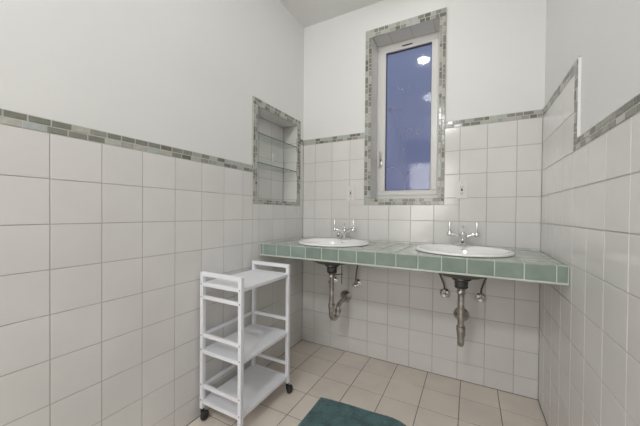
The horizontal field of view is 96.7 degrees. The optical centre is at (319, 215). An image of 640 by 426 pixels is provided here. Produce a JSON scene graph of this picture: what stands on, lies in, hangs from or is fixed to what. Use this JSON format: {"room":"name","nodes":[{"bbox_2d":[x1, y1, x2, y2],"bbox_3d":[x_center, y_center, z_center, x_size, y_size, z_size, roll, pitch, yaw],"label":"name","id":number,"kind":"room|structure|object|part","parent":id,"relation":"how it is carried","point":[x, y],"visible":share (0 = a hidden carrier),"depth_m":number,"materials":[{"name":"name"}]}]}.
{"room":"bathroom","nodes":[
{"label":"bathroom","id":0,"kind":"room"},
{"bbox_2d":[0,0,303,425],"bbox_3d":[-1.292,-0.261,0.508,0.222,2.882,4.510,1,1,28],"label":"wall","id":1,"kind":"structure","parent":0,"point":[131,144],"depth_m":1.23,"materials":[{"name":"tile"}]},
{"bbox_2d":[257,162,296,171],"bbox_3d":[-0.367,-0.364,2.167,0.134,0.007,0.493,1,1,28],"label":"glass shelf","id":2,"kind":"object","parent":1,"relation":"attached to","point":[257,162],"visible":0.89,"depth_m":2.10,"materials":[{"name":"clear glass"}]},
{"bbox_2d":[258,132,296,147],"bbox_3d":[-0.366,-0.567,2.165,0.134,0.007,0.493,1,1,28],"label":"glass shelf","id":3,"kind":"object","parent":1,"relation":"attached to","point":[258,132],"visible":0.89,"depth_m":2.10,"materials":[{"name":"clear glass"}]},
{"bbox_2d":[280,0,382,27],"bbox_3d":[-0.404,-1.641,0.165,2.139,0.100,4.750,1,1,28],"label":"ceiling","id":4,"kind":"structure","parent":0,"point":[307,13],"depth_m":2.20,"materials":[{"name":"paint"}]},
{"bbox_2d":[186,340,547,425],"bbox_3d":[-0.428,1.141,0.193,2.139,0.101,4.750,1,1,28],"label":"floor","id":5,"kind":"structure","parent":0,"point":[411,396],"depth_m":1.71,"materials":[{"name":"tile"}]},
{"bbox_2d":[200,260,292,425],"bbox_3d":[-0.400,0.685,1.613,0.308,0.782,0.451,1,1,28],"label":"rolling cart","id":6,"kind":"object","parent":5,"relation":"on","point":[237,397],"visible":1,"depth_m":1.53,"materials":[{"name":"white metal"}]},
{"bbox_3d":[-0.620,0.662,1.504,0.021,0.708,0.021,1,1,28],"label":"post","id":7,"kind":"part","parent":6,"relation":"part of","materials":[{"name":"white metal"}]},
{"bbox_3d":[-0.504,0.898,1.443,0.245,0.019,0.014,1,1,28],"label":"rail","id":8,"kind":"part","parent":6,"relation":"part of","materials":[{"name":"white metal"}]},
{"bbox_3d":[-0.500,0.427,1.438,0.245,0.019,0.014,1,1,28],"label":"rail","id":9,"kind":"part","parent":6,"relation":"part of","materials":[{"name":"white metal"}]},
{"bbox_3d":[-0.501,0.627,1.441,0.245,0.019,0.014,1,1,28],"label":"rail","id":10,"kind":"part","parent":6,"relation":"part of","materials":[{"name":"white metal"}]},
{"bbox_3d":[-0.528,0.896,1.683,0.012,0.017,0.378,1,1,28],"label":"rail","id":11,"kind":"part","parent":6,"relation":"part of","materials":[{"name":"white metal"}]},
{"bbox_3d":[-0.499,0.305,1.437,0.288,0.021,0.021,1,1,28],"label":"rail","id":12,"kind":"part","parent":6,"relation":"part of","materials":[{"name":"white metal"}]},
{"bbox_3d":[-0.526,0.625,1.680,0.012,0.017,0.378,1,1,28],"label":"rail","id":13,"kind":"part","parent":6,"relation":"part of","materials":[{"name":"white metal"}]},
{"bbox_3d":[-0.384,0.665,1.378,0.021,0.708,0.021,1,1,28],"label":"post","id":14,"kind":"part","parent":6,"relation":"part of","materials":[{"name":"white metal"}]},
{"bbox_2d":[205,365,286,417],"bbox_3d":[-0.410,0.978,1.620,0.277,0.016,0.377,1,1,28],"label":"shelf","id":15,"kind":"object","parent":6,"relation":"attached to","point":[260,381],"depth_m":1.60,"materials":[{"name":"white laminate"}]},
{"bbox_2d":[206,324,286,362],"bbox_3d":[-0.408,0.712,1.618,0.277,0.016,0.377,1,1,28],"label":"shelf","id":16,"kind":"object","parent":6,"relation":"attached to","point":[257,337],"depth_m":1.59,"materials":[{"name":"white laminate"}]},
{"bbox_2d":[206,270,287,291],"bbox_3d":[-0.405,0.358,1.614,0.277,0.016,0.377,1,1,28],"label":"shelf","id":17,"kind":"object","parent":6,"relation":"attached to","point":[252,278],"depth_m":1.57,"materials":[{"name":"white laminate"}]},
{"bbox_3d":[-0.432,0.660,1.857,0.021,0.708,0.021,1,1,28],"label":"post","id":18,"kind":"part","parent":6,"relation":"part of","materials":[{"name":"white metal"}]},
{"bbox_3d":[-0.314,0.625,1.794,0.245,0.019,0.014,1,1,28],"label":"rail","id":19,"kind":"part","parent":6,"relation":"part of","materials":[{"name":"white metal"}]},
{"bbox_3d":[-0.316,0.896,1.797,0.245,0.019,0.014,1,1,28],"label":"rail","id":20,"kind":"part","parent":6,"relation":"part of","materials":[{"name":"white metal"}]},
{"bbox_3d":[-0.311,0.303,1.791,0.288,0.021,0.021,1,1,28],"label":"rail","id":21,"kind":"part","parent":6,"relation":"part of","materials":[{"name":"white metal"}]},
{"bbox_3d":[-0.196,0.663,1.732,0.021,0.708,0.021,1,1,28],"label":"post","id":22,"kind":"part","parent":6,"relation":"part of","materials":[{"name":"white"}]},
{"bbox_2d":[298,397,405,425],"bbox_3d":[0.055,1.075,1.218,0.532,0.017,0.855,1,1,28],"label":"bath mat","id":23,"kind":"object","parent":5,"relation":"on","point":[326,412],"visible":1,"depth_m":1.51,"materials":[{"name":"teal fabric"}]},
{"bbox_2d":[302,0,545,399],"bbox_3d":[0.631,-0.261,2.152,2.139,2.882,0.222,1,1,28],"label":"wall","id":24,"kind":"structure","parent":0,"point":[492,52],"depth_m":1.92,"materials":[{"name":"tile"}]},
{"bbox_2d":[346,186,354,200],"bbox_3d":[0.240,-0.176,2.231,0.070,0.117,0.010,1,1,28],"label":"wall outlet","id":25,"kind":"object","parent":24,"relation":"attached to","point":[350,196],"visible":1,"depth_m":2.23,"materials":[{"name":"plastic"}]},
{"bbox_2d":[348,189,352,197],"bbox_3d":[0.239,-0.176,2.229,0.034,0.067,0.003,1,1,28],"label":"socket","id":26,"kind":"object","parent":25,"relation":"attached to","point":[350,191],"depth_m":2.23,"materials":[{"name":"plastic"}]},
{"bbox_2d":[352,265,361,286],"bbox_3d":[0.285,0.417,2.173,0.076,0.277,0.074,1,1,28],"label":"shutoff valve","id":27,"kind":"object","parent":24,"relation":"attached to","point":[357,283],"visible":0.88,"depth_m":2.16,"materials":[{"name":"silver metal"}]},
{"bbox_2d":[376,31,439,198],"bbox_3d":[0.672,-0.739,2.185,0.488,1.234,0.111,1,1,28],"label":"window","id":28,"kind":"structure","parent":24,"relation":"in","point":[432,38],"depth_m":2.19,"materials":[{"name":"white plastic"}]},
{"bbox_3d":[0.473,-0.443,2.256,0.031,0.129,0.048,1,1,28],"label":"handle","id":29,"kind":"part","parent":28,"relation":"part of","materials":[{"name":"silver metal"}]},
{"bbox_2d":[260,237,568,285],"bbox_3d":[0.443,0.237,1.810,1.635,0.084,0.563,1,1,28],"label":"countertop","id":30,"kind":"structure","parent":24,"relation":"attached to","point":[526,265],"depth_m":1.47,"materials":[{"name":"tile"}]},
{"bbox_2d":[298,238,368,264],"bbox_3d":[0.093,0.253,1.992,0.501,0.157,0.473,1,1,28],"label":"sink","id":31,"kind":"object","parent":30,"relation":"in","point":[326,242],"visible":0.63,"depth_m":2.04,"materials":[{"name":"ceramic"}]},
{"bbox_2d":[325,265,350,320],"bbox_3d":[0.142,0.536,2.094,0.115,0.405,0.357,1,1,25],"label":"trap","id":32,"kind":"object","parent":31,"relation":"attached to","point":[345,295],"visible":0.99,"depth_m":1.97,"materials":[{"name":"metal"}]},
{"bbox_3d":[0.164,0.649,2.136,0.033,0.055,0.258,1,1,18],"label":"waste arm","id":33,"kind":"part","parent":32,"relation":"part of","materials":[{"name":"silver metal"}]},
{"bbox_2d":[333,219,354,239],"bbox_3d":[0.169,0.102,2.149,0.155,0.148,0.151,0,1,-23],"label":"faucet","id":34,"kind":"object","parent":30,"relation":"on","point":[343,231],"visible":0.99,"depth_m":2.13,"materials":[{"name":"silver metal"}]},
{"bbox_3d":[0.154,0.129,2.105,0.030,0.045,0.113,1,1,28],"label":"spout","id":35,"kind":"part","parent":34,"relation":"part of","materials":[{"name":"silver metal"}]},
{"bbox_3d":[0.248,0.073,2.118,0.033,0.090,0.033,1,1,28],"label":"lever handle","id":36,"kind":"part","parent":34,"relation":"part of","materials":[{"name":"silver metal"}]},
{"bbox_2d":[447,222,479,245],"bbox_3d":[0.881,0.112,1.771,0.155,0.148,0.151,0,1,-23],"label":"faucet","id":37,"kind":"object","parent":30,"relation":"on","point":[462,236],"visible":1,"depth_m":1.76,"materials":[{"name":"silver metal"}]},
{"bbox_3d":[0.826,0.082,1.812,0.033,0.090,0.033,1,1,28],"label":"lever handle","id":38,"kind":"part","parent":37,"relation":"part of","materials":[{"name":"silver metal"}]},
{"bbox_3d":[0.866,0.139,1.727,0.030,0.045,0.113,1,1,28],"label":"spout","id":39,"kind":"part","parent":37,"relation":"part of","materials":[{"name":"silver metal"}]},
{"bbox_3d":[0.894,0.181,1.781,0.122,0.010,0.050,1,1,28],"label":"plate","id":40,"kind":"part","parent":37,"relation":"part of","materials":[{"name":"silver metal"}]},
{"bbox_3d":[0.960,0.084,1.740,0.033,0.090,0.033,1,1,28],"label":"lever handle","id":41,"kind":"part","parent":37,"relation":"part of","materials":[{"name":"silver metal"}]},
{"bbox_2d":[415,244,514,279],"bbox_3d":[0.805,0.264,1.615,0.501,0.157,0.473,1,1,28],"label":"sink","id":42,"kind":"object","parent":30,"relation":"in","point":[444,249],"visible":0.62,"depth_m":1.63,"materials":[{"name":"ceramic"}]},
{"bbox_2d":[452,278,470,346],"bbox_3d":[0.853,0.546,1.714,0.101,0.405,0.354,1,1,28],"label":"trap","id":43,"kind":"object","parent":42,"relation":"attached to","point":[461,314],"visible":0.94,"depth_m":1.59,"materials":[{"name":"metal"}]},
{"bbox_2d":[438,273,449,297],"bbox_3d":[0.799,0.416,1.901,0.126,0.268,0.074,1,1,28],"label":"shutoff valve","id":44,"kind":"object","parent":24,"relation":"attached to","point":[444,292],"visible":0.89,"depth_m":1.88,"materials":[{"name":"silver metal"}]},
{"bbox_2d":[456,181,467,198],"bbox_3d":[0.930,-0.170,1.865,0.070,0.117,0.010,1,1,28],"label":"wall outlet","id":45,"kind":"object","parent":24,"relation":"attached to","point":[461,186],"visible":1,"depth_m":1.86,"materials":[{"name":"plastic"}]},
{"bbox_2d":[459,185,464,194],"bbox_3d":[0.929,-0.170,1.863,0.034,0.067,0.003,1,1,28],"label":"socket","id":46,"kind":"object","parent":45,"relation":"attached to","point":[461,187],"depth_m":1.86,"materials":[{"name":"plastic"}]},
{"bbox_2d":[475,278,486,302],"bbox_3d":[1.033,0.421,1.776,0.112,0.269,0.074,1,1,28],"label":"shutoff valve","id":47,"kind":"object","parent":24,"relation":"attached to","point":[480,297],"visible":0.88,"depth_m":1.77,"materials":[{"name":"silver metal"}]},
{"bbox_3d":[0.997,0.524,1.764,0.044,0.027,0.017,1,1,28],"label":"valve handle","id":48,"kind":"part","parent":47,"relation":"part of","materials":[{"name":"silver metal"}]},
{"bbox_2d":[538,0,639,425],"bbox_3d":[0.349,-0.238,-0.363,0.221,2.882,4.510,1,1,28],"label":"wall","id":49,"kind":"structure","parent":0,"point":[589,331],"depth_m":0.98,"materials":[{"name":"tile"}]},
{"label":"outside","id":50,"kind":"structure","parent":0,"visible":0},
{"bbox_3d":[1.213,1.150,3.115,3.000,0.130,1.949,1,1,28],"label":"ground","id":51,"kind":"structure","parent":50,"visible":0},
{"bbox_2d":[387,86,421,189],"bbox_3d":[0.701,0.001,2.392,0.294,2.194,0.030,1,1,28],"label":"bare shrub","id":52,"kind":"object","parent":51,"relation":"on","point":[390,109],"visible":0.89,"depth_m":2.38,"materials":[{"name":"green plant"}]}
]}

